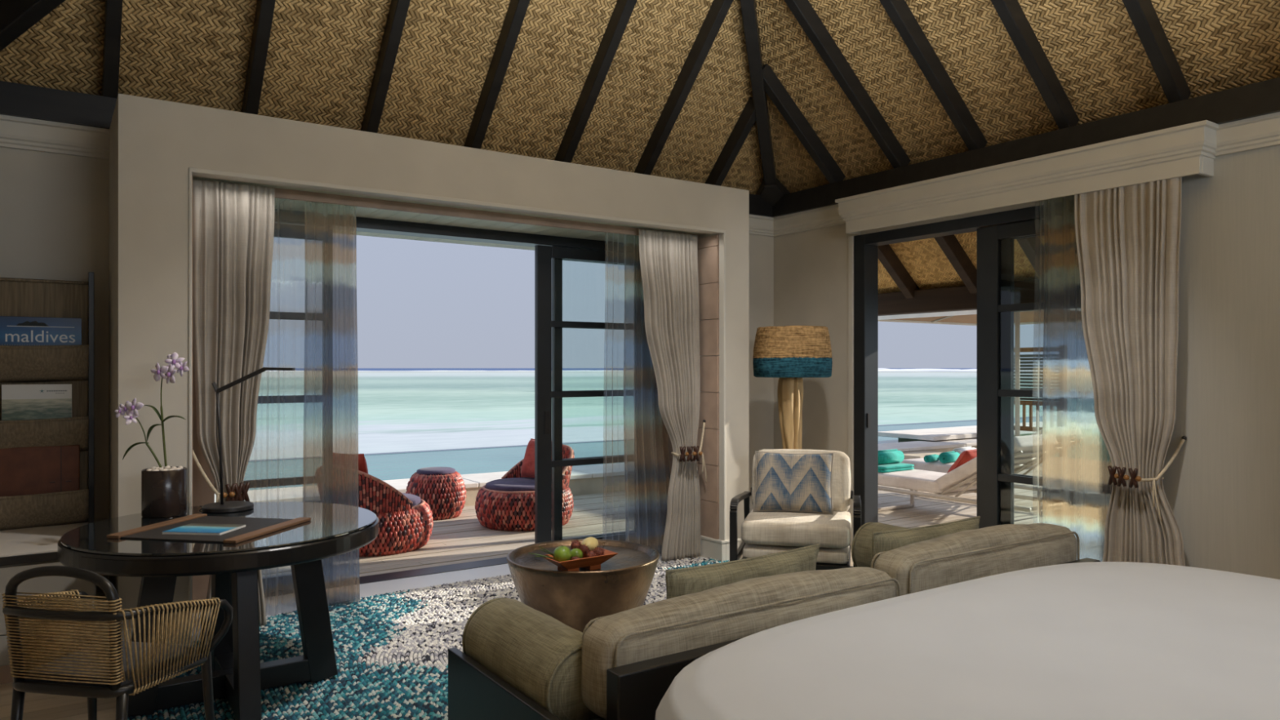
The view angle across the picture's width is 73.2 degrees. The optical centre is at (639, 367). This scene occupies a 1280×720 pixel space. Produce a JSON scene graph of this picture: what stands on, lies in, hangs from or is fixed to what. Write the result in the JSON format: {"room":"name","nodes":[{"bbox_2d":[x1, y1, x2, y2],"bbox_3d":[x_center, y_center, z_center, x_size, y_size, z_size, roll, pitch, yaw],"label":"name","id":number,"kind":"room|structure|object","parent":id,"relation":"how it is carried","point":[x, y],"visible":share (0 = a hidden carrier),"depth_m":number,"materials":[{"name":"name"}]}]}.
{"room":"resort hotel bedroom","nodes":[
{"label":"resort hotel bedroom","id":0,"kind":"room"},
{"bbox_2d":[0,146,773,594],"bbox_3d":[-1.365,0.050,6.453,6.517,3.100,0.200,0,0,-34],"label":"wall","id":1,"kind":"structure","parent":0,"point":[54,207],"depth_m":5.05,"materials":[{"name":"paint"}]},
{"bbox_2d":[0,114,773,236],"bbox_3d":[-1.267,-1.317,6.353,6.167,0.165,0.075,0,0,-34],"label":"trim","id":2,"kind":"structure","parent":1,"relation":"attached to","point":[15,132],"depth_m":4.94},
{"bbox_2d":[95,524,742,645],"bbox_3d":[-1.038,1.414,6.017,6.175,0.168,0.889,0,0,-34],"label":"baseboard","id":3,"kind":"structure","parent":1,"relation":"attached to","point":[711,548],"depth_m":6.67,"materials":[{"name":"beige wood"}]},
{"bbox_2d":[214,208,654,597],"bbox_3d":[-1.430,0.238,6.433,3.637,2.583,0.200,0,0,-34],"label":"door","id":4,"kind":"structure","parent":1,"relation":"in","point":[550,251],"depth_m":6.78,"materials":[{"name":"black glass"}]},
{"bbox_2d":[0,542,853,719],"bbox_3d":[1.447,1.558,2.331,6.517,0.124,9.820,0,0,-34],"label":"floor","id":5,"kind":"structure","parent":0,"point":[37,706],"depth_m":5.36,"materials":[{"name":"brown wood"}]},
{"bbox_2d":[0,521,95,684],"bbox_3d":[-3.236,1.189,4.432,0.730,0.622,0.950,0,0,-34],"label":"console","id":6,"kind":"object","parent":5,"relation":"on","point":[21,549],"visible":0.21,"depth_m":4.14,"materials":[{"name":"grey paint"}]},
{"bbox_2d":[0,271,93,530],"bbox_3d":[-3.384,0.170,4.676,0.717,1.426,0.136,0,0,-34],"label":"magazine rack","id":7,"kind":"object","parent":6,"relation":"on","point":[73,365],"visible":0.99,"depth_m":4.76,"materials":[{"name":"black wood"}]},
{"bbox_2d":[1,384,71,420],"bbox_3d":[-3.305,0.230,4.729,0.316,0.280,0.012,0,0,-34],"label":"booklet","id":8,"kind":"object","parent":7,"relation":"in","point":[19,402],"visible":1,"depth_m":4.72,"materials":[{"name":"white paper"}]},
{"bbox_2d":[1,398,71,420],"bbox_3d":[-3.302,0.270,4.725,0.314,0.200,0.001,0,0,-34],"label":"picture","id":9,"kind":"object","parent":8,"relation":"attached to","point":[12,409],"depth_m":4.72},
{"bbox_2d":[46,390,66,393],"bbox_3d":[-3.229,0.133,4.775,0.092,0.017,0.001,0,0,-34],"label":"print","id":10,"kind":"object","parent":8,"relation":"on","point":[47,391],"depth_m":4.77,"materials":[{"name":"grey"}]},
{"bbox_2d":[0,444,79,496],"bbox_3d":[-3.337,0.593,4.719,0.455,0.325,0.033,0,0,-34],"label":"leather folder","id":11,"kind":"object","parent":7,"relation":"in","point":[31,470],"visible":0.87,"depth_m":4.73,"materials":[{"name":"brown leather"}]},
{"bbox_2d":[0,315,81,346],"bbox_3d":[-3.296,-0.138,4.742,0.376,0.285,0.024,0,0,-34],"label":"book","id":12,"kind":"object","parent":7,"relation":"in","point":[14,331],"visible":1,"depth_m":4.73,"materials":[{"name":"blue paper"}]},
{"bbox_2d":[1,344,57,345],"bbox_3d":[-3.289,-0.126,4.732,0.346,0.006,0.001,0,0,-34],"label":"print","id":13,"kind":"object","parent":12,"relation":"attached to","point":[2,344],"depth_m":4.70,"materials":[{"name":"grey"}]},
{"bbox_2d":[16,320,48,326],"bbox_3d":[-3.318,-0.244,4.713,0.150,0.030,0.001,0,0,-34],"label":"picture","id":14,"kind":"object","parent":12,"relation":"on","point":[19,323],"depth_m":4.71},
{"bbox_2d":[1,565,232,719],"bbox_3d":[-1.875,1.077,3.048,0.642,0.845,0.496,0,0,11],"label":"chair","id":15,"kind":"object","parent":5,"relation":"on","point":[113,667],"visible":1,"depth_m":2.87,"materials":[{"name":"beige wicker"}]},
{"bbox_2d":[127,557,739,719],"bbox_3d":[-0.205,1.488,4.648,4.402,0.020,3.395,0,0,-34],"label":"rug","id":16,"kind":"object","parent":5,"relation":"on","point":[391,649],"visible":0.2,"depth_m":4.49,"materials":[{"name":"carpet"}]},
{"bbox_2d":[57,502,378,719],"bbox_3d":[-1.898,1.102,3.989,1.320,0.766,1.320,0,0,-34],"label":"desk","id":17,"kind":"object","parent":16,"relation":"on","point":[239,676],"visible":0.8,"depth_m":3.70,"materials":[{"name":"black wood"}]},
{"bbox_2d":[114,351,189,518],"bbox_3d":[-2.375,0.320,4.191,0.339,0.797,0.196,0,0,-23],"label":"potted orchid","id":18,"kind":"object","parent":17,"relation":"on","point":[163,489],"visible":1,"depth_m":4.17,"materials":[{"name":"brown ceramic"}]},
{"bbox_2d":[106,513,311,543],"bbox_3d":[-1.899,0.712,3.849,0.610,0.014,0.550,0,0,11],"label":"desk pad","id":19,"kind":"object","parent":17,"relation":"on","point":[255,527],"visible":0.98,"depth_m":3.79,"materials":[{"name":"black leather"}]},
{"bbox_2d":[162,523,245,535],"bbox_3d":[-1.909,0.707,3.782,0.260,0.010,0.200,0,0,6],"label":"brochure","id":20,"kind":"object","parent":19,"relation":"on","point":[192,528],"visible":1,"depth_m":3.75,"materials":[{"name":"blue paper"}]},
{"bbox_2d":[199,367,294,513],"bbox_3d":[-2.012,0.357,4.418,0.467,0.723,0.257,0,0,-18],"label":"desk lamp","id":21,"kind":"object","parent":17,"relation":"on","point":[221,507],"visible":1,"depth_m":4.37,"materials":[{"name":"metal"}]},
{"bbox_2d":[506,538,659,632],"bbox_3d":[-0.325,1.272,4.947,0.872,0.409,0.872,0,0,-34],"label":"coffee table","id":22,"kind":"object","parent":16,"relation":"on","point":[623,582],"visible":0.77,"depth_m":4.63,"materials":[{"name":"brown metal"}]},
{"bbox_2d":[542,546,617,571],"bbox_3d":[-0.330,1.054,4.689,0.377,0.083,0.207,0,0,-36],"label":"fruit tray","id":23,"kind":"object","parent":22,"relation":"on","point":[589,563],"visible":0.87,"depth_m":4.63,"materials":[{"name":"orange wood"}]},
{"bbox_2d":[528,546,554,559],"bbox_3d":[-0.505,1.000,4.634,0.171,0.079,0.087,0,0,13],"label":"leaves","id":24,"kind":"object","parent":23,"relation":"in","point":[550,553],"visible":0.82,"depth_m":4.63,"materials":[{"name":"green plant"}]},
{"bbox_2d":[553,545,571,561],"bbox_3d":[-0.417,1.002,4.631,0.100,0.096,0.100,0,0,15],"label":"lime","id":25,"kind":"object","parent":23,"relation":"in","point":[561,553],"visible":0.8,"depth_m":4.59,"materials":[{"name":"green food"}]},
{"bbox_2d":[569,539,581,550],"bbox_3d":[-0.353,0.980,4.754,0.072,0.073,0.070,0,0,-44],"label":"rambutan","id":26,"kind":"object","parent":23,"relation":"in","point":[576,544],"visible":0.8,"depth_m":4.74,"materials":[{"name":"brown food"}]},
{"bbox_2d":[571,555,580,564],"bbox_3d":[-0.345,1.029,4.613,0.061,0.059,0.058,0,0,12],"label":"rambutan","id":27,"kind":"object","parent":23,"relation":"in","point":[575,557],"visible":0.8,"depth_m":4.61,"materials":[{"name":"red food"}]},
{"bbox_2d":[570,547,582,559],"bbox_3d":[-0.349,1.018,4.695,0.076,0.074,0.075,0,0,7],"label":"lime","id":28,"kind":"object","parent":23,"relation":"in","point":[575,551],"visible":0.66,"depth_m":4.67,"materials":[{"name":"green food"}]},
{"bbox_2d":[578,543,589,555],"bbox_3d":[-0.305,0.993,4.732,0.073,0.071,0.071,0,0,-23],"label":"rambutan","id":29,"kind":"object","parent":23,"relation":"in","point":[583,548],"visible":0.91,"depth_m":4.71,"materials":[{"name":"brown food"}]},
{"bbox_2d":[581,537,598,551],"bbox_3d":[-0.278,0.981,4.791,0.090,0.080,0.150,0,0,14],"label":"mango","id":30,"kind":"object","parent":23,"relation":"on","point":[592,542],"visible":0.71,"depth_m":4.75,"materials":[{"name":"yellow food"}]},
{"bbox_2d":[586,549,597,557],"bbox_3d":[-0.264,1.021,4.691,0.072,0.070,0.069,0,0,14],"label":"rambutan","id":31,"kind":"object","parent":23,"relation":"in","point":[590,553],"visible":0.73,"depth_m":4.68,"materials":[{"name":"red food"}]},
{"bbox_2d":[592,546,604,555],"bbox_3d":[-0.225,1.013,4.741,0.069,0.069,0.076,0,0,20],"label":"rambutan","id":32,"kind":"object","parent":23,"relation":"in","point":[599,551],"visible":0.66,"depth_m":4.72,"materials":[{"name":"brown food"}]},
{"bbox_2d":[448,557,1100,719],"bbox_3d":[0.731,1.190,3.658,2.860,0.580,0.980,0,0,-34],"label":"sofa","id":33,"kind":"object","parent":16,"relation":"on","point":[634,691],"visible":0.05,"depth_m":2.73,"materials":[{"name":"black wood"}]},
{"bbox_2d":[462,597,605,719],"bbox_3d":[-0.363,1.035,3.060,0.304,0.304,0.707,0,0,-34],"label":"bolster","id":34,"kind":"object","parent":33,"relation":"on","point":[540,655],"visible":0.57,"depth_m":2.89,"materials":[{"name":"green fabric"}]},
{"bbox_2d":[581,566,900,719],"bbox_3d":[0.419,0.959,3.090,1.414,0.404,0.283,0,0,-35],"label":"cushion","id":35,"kind":"object","parent":33,"relation":"on","point":[744,608],"visible":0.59,"depth_m":2.87,"materials":[{"name":"beige fabric"}]},
{"bbox_2d":[665,543,819,599],"bbox_3d":[0.426,0.931,3.511,0.844,0.338,0.161,0,0,-36],"label":"pillow","id":36,"kind":"object","parent":33,"relation":"on","point":[682,581],"visible":0.31,"depth_m":3.41,"materials":[{"name":"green fabric"}]},
{"bbox_2d":[851,522,907,567],"bbox_3d":[1.565,1.035,4.590,0.314,0.314,0.912,0,0,-34],"label":"bolster","id":37,"kind":"object","parent":33,"relation":"on","point":[861,546],"visible":0.23,"depth_m":4.82,"materials":[{"name":"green fabric"}]},
{"bbox_2d":[870,515,980,568],"bbox_3d":[1.375,0.924,4.158,0.785,0.353,0.161,0,0,-33],"label":"pillow","id":38,"kind":"object","parent":33,"relation":"on","point":[886,540],"visible":0.25,"depth_m":4.04,"materials":[{"name":"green fabric"}]},
{"bbox_2d":[870,523,1079,596],"bbox_3d":[1.526,0.939,3.840,1.308,0.448,0.279,0,0,-34],"label":"cushion","id":39,"kind":"object","parent":33,"relation":"on","point":[966,555],"visible":0.48,"depth_m":3.68,"materials":[{"name":"beige fabric"}]},
{"bbox_2d":[729,448,861,569],"bbox_3d":[1.125,1.053,6.128,0.860,0.894,0.869,0,0,14],"label":"armchair","id":40,"kind":"object","parent":16,"relation":"on","point":[762,532],"visible":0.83,"depth_m":5.80,"materials":[{"name":"beige fabric"}]},
{"bbox_2d":[752,450,834,515],"bbox_3d":[1.106,0.823,6.216,0.567,0.423,0.244,0,0,14],"label":"pillow","id":41,"kind":"object","parent":40,"relation":"on","point":[784,482],"visible":1,"depth_m":6.14,"materials":[{"name":"fabric"}]},
{"bbox_2d":[741,509,851,548],"bbox_3d":[1.113,1.115,6.086,0.731,0.176,0.754,0,0,14],"label":"seat cushion","id":42,"kind":"object","parent":40,"relation":"on","point":[762,529],"depth_m":5.77,"materials":[{"name":"beige fabric"}]},
{"bbox_2d":[751,448,850,511],"bbox_3d":[1.195,0.845,6.406,0.722,0.478,0.274,0,0,14],"label":"cushion","id":43,"kind":"object","parent":40,"relation":"on","point":[841,476],"depth_m":6.28,"materials":[{"name":"beige fabric"}]},
{"bbox_2d":[752,325,832,448],"bbox_3d":[1.239,0.583,7.021,0.637,1.834,0.637,0,0,-34],"label":"floor lamp","id":44,"kind":"object","parent":5,"relation":"on","point":[791,354],"visible":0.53,"depth_m":6.80,"materials":[{"name":"brown wood"}]},
{"bbox_2d":[654,561,1279,719],"bbox_3d":[1.599,0.950,2.180,2.800,1.100,2.340,0,0,-34],"label":"bed","id":45,"kind":"object","parent":5,"relation":"on","point":[1092,640],"visible":1,"depth_m":2.33,"materials":[{"name":"white fabric"}]},
{"bbox_2d":[108,93,749,628],"bbox_3d":[-1.151,0.050,5.964,4.260,2.900,0.890,0,0,-34],"label":"wall","id":46,"kind":"structure","parent":0,"point":[153,143],"depth_m":5.11,"materials":[{"name":"paint"}]},
{"bbox_2d":[191,178,275,629],"bbox_3d":[-2.295,0.221,4.880,0.436,2.533,0.060,0,0,-34],"label":"drape","id":47,"kind":"object","parent":46,"relation":"hanging from","point":[233,224],"visible":0.66,"depth_m":4.87,"materials":[{"name":"beige fabric"}]},
{"bbox_2d":[192,447,250,502],"bbox_3d":[-2.326,0.683,4.803,0.187,0.515,0.302,0,0,34],"label":"tieback","id":48,"kind":"object","parent":47,"relation":"attached to","point":[241,494],"visible":0.71,"depth_m":4.77,"materials":[{"name":"wood"}]},
{"bbox_2d":[266,201,359,610],"bbox_3d":[-2.107,0.217,5.272,0.753,2.525,0.132,0,0,-34],"label":"sheer curtain","id":49,"kind":"object","parent":46,"relation":"hanging from","point":[305,202],"visible":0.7,"depth_m":5.43,"materials":[{"name":"white fabric"}]},
{"bbox_2d":[188,167,725,644],"bbox_3d":[-0.880,0.217,5.633,3.695,2.565,0.062,0,0,-34],"label":"trim","id":50,"kind":"structure","parent":46,"relation":"attached to","point":[193,171],"depth_m":5.62,"materials":[{"name":"beige paint"}]},
{"bbox_2d":[605,234,670,551],"bbox_3d":[-0.027,0.217,6.712,0.692,2.525,0.126,0,0,-34],"label":"sheer curtain","id":51,"kind":"object","parent":46,"relation":"hanging from","point":[625,234],"visible":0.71,"depth_m":6.68,"materials":[{"name":"fabric"}]},
{"bbox_2d":[638,229,700,561],"bbox_3d":[0.236,0.221,6.645,0.582,2.533,0.058,0,0,-34],"label":"drape","id":52,"kind":"object","parent":46,"relation":"hanging from","point":[668,260],"visible":0.98,"depth_m":6.67,"materials":[{"name":"beige fabric"}]},
{"bbox_2d":[671,419,706,483],"bbox_3d":[0.402,0.653,6.722,0.308,0.495,0.205,0,0,-34],"label":"tieback","id":53,"kind":"object","parent":52,"relation":"attached to","point":[695,453],"visible":0.99,"depth_m":6.64,"materials":[{"name":"wood"}]},
{"bbox_2d":[0,0,1279,217],"bbox_3d":[1.352,-2.919,2.496,6.547,3.039,9.800,0,0,-34],"label":"ceiling","id":54,"kind":"structure","parent":0,"point":[797,105],"depth_m":5.86,"materials":[{"name":"beige wicker"}]},
{"bbox_2d":[773,145,1279,579],"bbox_3d":[4.038,0.050,4.207,0.180,3.100,10.000,0,0,-34],"label":"wall","id":55,"kind":"structure","parent":0,"point":[1221,488],"depth_m":5.04,"materials":[{"name":"paint"}]},
{"bbox_2d":[848,235,853,544],"bbox_3d":[1.792,0.190,7.330,0.012,2.620,0.050,0,0,-34],"label":"trim","id":56,"kind":"structure","parent":55,"relation":"attached to","point":[851,237],"depth_m":7.32,"materials":[{"name":"black wood"}]},
{"bbox_2d":[853,200,1112,528],"bbox_3d":[2.576,0.205,6.369,0.200,2.650,2.420,0,0,-34],"label":"door","id":57,"kind":"structure","parent":55,"relation":"in","point":[997,232],"depth_m":6.28,"materials":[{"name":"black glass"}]},
{"bbox_2d":[773,111,1279,236],"bbox_3d":[3.933,-1.317,4.136,0.075,0.165,9.600,0,0,-34],"label":"trim","id":58,"kind":"structure","parent":55,"relation":"attached to","point":[1264,131],"depth_m":4.94,"materials":[{"name":"beige wood"}]},
{"bbox_2d":[835,120,1218,235],"bbox_3d":[2.506,-1.261,6.089,0.230,0.282,2.795,0,0,-34],"label":"curtain pelmet","id":59,"kind":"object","parent":55,"relation":"attached to","point":[1186,149],"depth_m":5.69,"materials":[{"name":"beige wood"}]},
{"bbox_2d":[1042,210,1044,514],"bbox_3d":[2.871,0.145,5.627,0.058,2.670,0.632,0,0,-34],"label":"sheer curtain","id":60,"kind":"object","parent":55,"relation":"hanging from","point":[1044,211],"visible":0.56,"depth_m":5.84,"materials":[{"name":"white fabric"}]},
{"bbox_2d":[1074,177,1185,566],"bbox_3d":[3.016,0.149,5.283,0.059,2.678,0.715,0,0,-34],"label":"drape","id":61,"kind":"object","parent":55,"relation":"hanging from","point":[1127,237],"visible":0.83,"depth_m":5.26,"materials":[{"name":"beige fabric"}]},
{"bbox_2d":[1107,435,1186,521],"bbox_3d":[3.048,0.653,5.199,0.408,0.495,0.229,0,0,37],"label":"tieback","id":62,"kind":"object","parent":61,"relation":"attached to","point":[1121,475],"visible":0.98,"depth_m":5.16,"materials":[{"name":"fabric"}]},
{"label":"outside","id":63,"kind":"structure","parent":0,"visible":0},
{"bbox_2d":[248,368,1095,460],"bbox_3d":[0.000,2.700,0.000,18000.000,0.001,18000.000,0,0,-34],"label":"sea","id":64,"kind":"structure","parent":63,"point":[397,411],"depth_m":63.80,"materials":[{"name":"liquid"}]},
{"bbox_2d":[265,368,1090,371],"bbox_3d":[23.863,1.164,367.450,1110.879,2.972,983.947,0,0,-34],"label":"foam","id":65,"kind":"object","parent":64,"relation":"on","point":[879,369],"visible":0.38,"depth_m":685.56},
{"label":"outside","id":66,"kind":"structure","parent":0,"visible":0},
{"bbox_2d":[261,456,1112,580],"bbox_3d":[2.159,1.650,7.038,17.500,0.200,9.194,0,0,-34],"label":"deck","id":67,"kind":"object","parent":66,"point":[461,539],"visible":0.2,"depth_m":8.77,"materials":[{"name":"brown wood"}]},
{"bbox_2d":[315,464,433,556],"bbox_3d":[-2.300,1.174,7.465,0.974,0.764,1.004,0,0,27],"label":"lounge chair","id":68,"kind":"object","parent":67,"relation":"on","point":[406,522],"visible":0.57,"depth_m":7.08,"materials":[{"name":"red wicker"}]},
{"bbox_2d":[333,452,368,473],"bbox_3d":[-2.436,0.911,7.218,0.428,0.416,0.192,0,0,27],"label":"cushion","id":69,"kind":"object","parent":68,"relation":"on","point":[349,460],"visible":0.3,"depth_m":7.10,"materials":[{"name":"red fabric"}]},
{"bbox_2d":[405,466,466,520],"bbox_3d":[-2.132,1.306,9.017,0.620,0.522,0.620,0,0,-34],"label":"stool","id":70,"kind":"object","parent":67,"relation":"on","point":[443,488],"visible":0.8,"depth_m":8.81,"materials":[{"name":"red wicker"}]},
{"bbox_2d":[475,444,574,531],"bbox_3d":[-1.138,1.174,8.596,1.004,0.764,0.974,0,0,-43],"label":"lounge chair","id":71,"kind":"object","parent":67,"relation":"on","point":[507,503],"visible":0.55,"depth_m":8.23,"materials":[{"name":"red wicker"}]},
{"bbox_2d":[520,438,534,477],"bbox_3d":[-1.030,0.925,8.751,0.221,0.390,0.428,0,0,-43],"label":"cushion","id":72,"kind":"object","parent":71,"relation":"on","point":[528,464],"visible":0.4,"depth_m":8.74,"materials":[{"name":"red fabric"}]},
{"bbox_2d":[214,437,977,506],"bbox_3d":[-0.027,1.550,11.130,16.500,0.500,1.420,0,0,-34],"label":"pool edge","id":73,"kind":"structure","parent":67,"relation":"attached to","point":[584,479],"depth_m":10.65,"materials":[{"name":"beige stone"}]},
{"bbox_2d":[878,421,1098,441],"bbox_3d":[7.193,1.350,17.315,5.800,0.300,1.300,0,0,-34],"label":"stone slab","id":74,"kind":"object","parent":73,"relation":"on","point":[963,432],"visible":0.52,"depth_m":16.27,"materials":[{"name":"white stone"}]},
{"bbox_2d":[333,229,1080,315],"bbox_3d":[0.098,0.010,5.006,7.803,3.079,5.160,0,0,-34],"label":"roof","id":75,"kind":"structure","parent":67,"relation":"on","point":[938,274],"depth_m":7.33,"materials":[{"name":"brown wicker"}]},
{"bbox_2d":[878,433,1071,524],"bbox_3d":[3.211,1.089,8.815,0.704,0.921,2.064,0,0,-34],"label":"sun lounger","id":76,"kind":"object","parent":67,"relation":"on","point":[962,479],"visible":0.6,"depth_m":8.45,"materials":[{"name":"white fabric"}]},
{"bbox_2d":[878,462,914,472],"bbox_3d":[2.711,1.089,9.476,0.521,0.069,0.342,0,0,-34],"label":"folded towel","id":77,"kind":"object","parent":76,"relation":"on","point":[893,467],"visible":0.62,"depth_m":9.34,"materials":[{"name":"teal fabric"}]},
{"bbox_2d":[878,448,904,464],"bbox_3d":[2.709,0.978,9.480,0.420,0.149,0.145,0,0,-34],"label":"rolled towel","id":78,"kind":"object","parent":77,"relation":"on","point":[885,456],"visible":0.64,"depth_m":9.44,"materials":[{"name":"teal fabric"}]},
{"bbox_2d":[946,448,977,473],"bbox_3d":[3.321,0.972,8.653,0.507,0.332,0.290,0,0,-34],"label":"cushion","id":79,"kind":"object","parent":76,"relation":"on","point":[965,456],"visible":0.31,"depth_m":8.47,"materials":[{"name":"red fabric"}]},
{"bbox_2d":[878,307,1081,469],"bbox_3d":[5.913,0.180,13.513,3.250,2.740,3.250,0,0,-34],"label":"parasol","id":80,"kind":"object","parent":67,"relation":"on","point":[969,317],"visible":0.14,"depth_m":14.20,"materials":[{"name":"fabric"}]},
{"bbox_2d":[900,425,1083,515],"bbox_3d":[4.034,1.089,9.969,0.704,0.921,2.064,0,0,-34],"label":"sun lounger","id":81,"kind":"object","parent":67,"relation":"on","point":[1064,435],"visible":0.39,"depth_m":9.39,"materials":[{"name":"beige fabric"}]},
{"bbox_2d":[924,453,938,462],"bbox_3d":[3.478,1.075,10.268,0.240,0.084,0.081,0,0,-42],"label":"rolled towel","id":82,"kind":"object","parent":81,"relation":"on","point":[929,458],"visible":0.98,"depth_m":10.21,"materials":[{"name":"teal fabric"}]},
{"bbox_2d":[938,451,959,462],"bbox_3d":[3.666,1.054,10.205,0.300,0.123,0.120,0,0,-42],"label":"rolled towel","id":83,"kind":"object","parent":81,"relation":"on","point":[949,456],"visible":0.91,"depth_m":10.13,"materials":[{"name":"teal fabric"}]},
{"bbox_2d":[951,446,976,453],"bbox_3d":[3.959,1.041,10.502,0.400,0.149,0.145,0,0,-42],"label":"rolled towel","id":84,"kind":"object","parent":81,"relation":"on","point":[960,450],"visible":0.17,"depth_m":10.42,"materials":[{"name":"white fabric"}]},
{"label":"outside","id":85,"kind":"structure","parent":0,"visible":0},
{"bbox_2d":[1013,345,1066,457],"bbox_3d":[7.045,0.575,15.580,0.080,1.950,1.340,0,0,-34],"label":"screen","id":86,"kind":"object","parent":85,"point":[1061,405],"visible":0.49,"depth_m":15.35,"materials":[{"name":"brown wood"}]},
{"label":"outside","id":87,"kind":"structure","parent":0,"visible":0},
{"bbox_2d":[243,416,1111,490],"bbox_3d":[2.211,1.742,15.835,26.500,0.715,3.830,0,0,-34],"label":"pool water","id":88,"kind":"structure","parent":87,"point":[400,465],"depth_m":13.33,"materials":[{"name":"blue liquid"}]},
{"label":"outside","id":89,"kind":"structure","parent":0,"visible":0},
{"bbox_2d":[248,415,1057,462],"bbox_3d":[1.075,1.890,17.499,26.500,1.020,0.200,0,0,-34],"label":"trim","id":90,"kind":"structure","parent":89,"point":[254,460],"depth_m":14.77,"materials":[{"name":"tile"}]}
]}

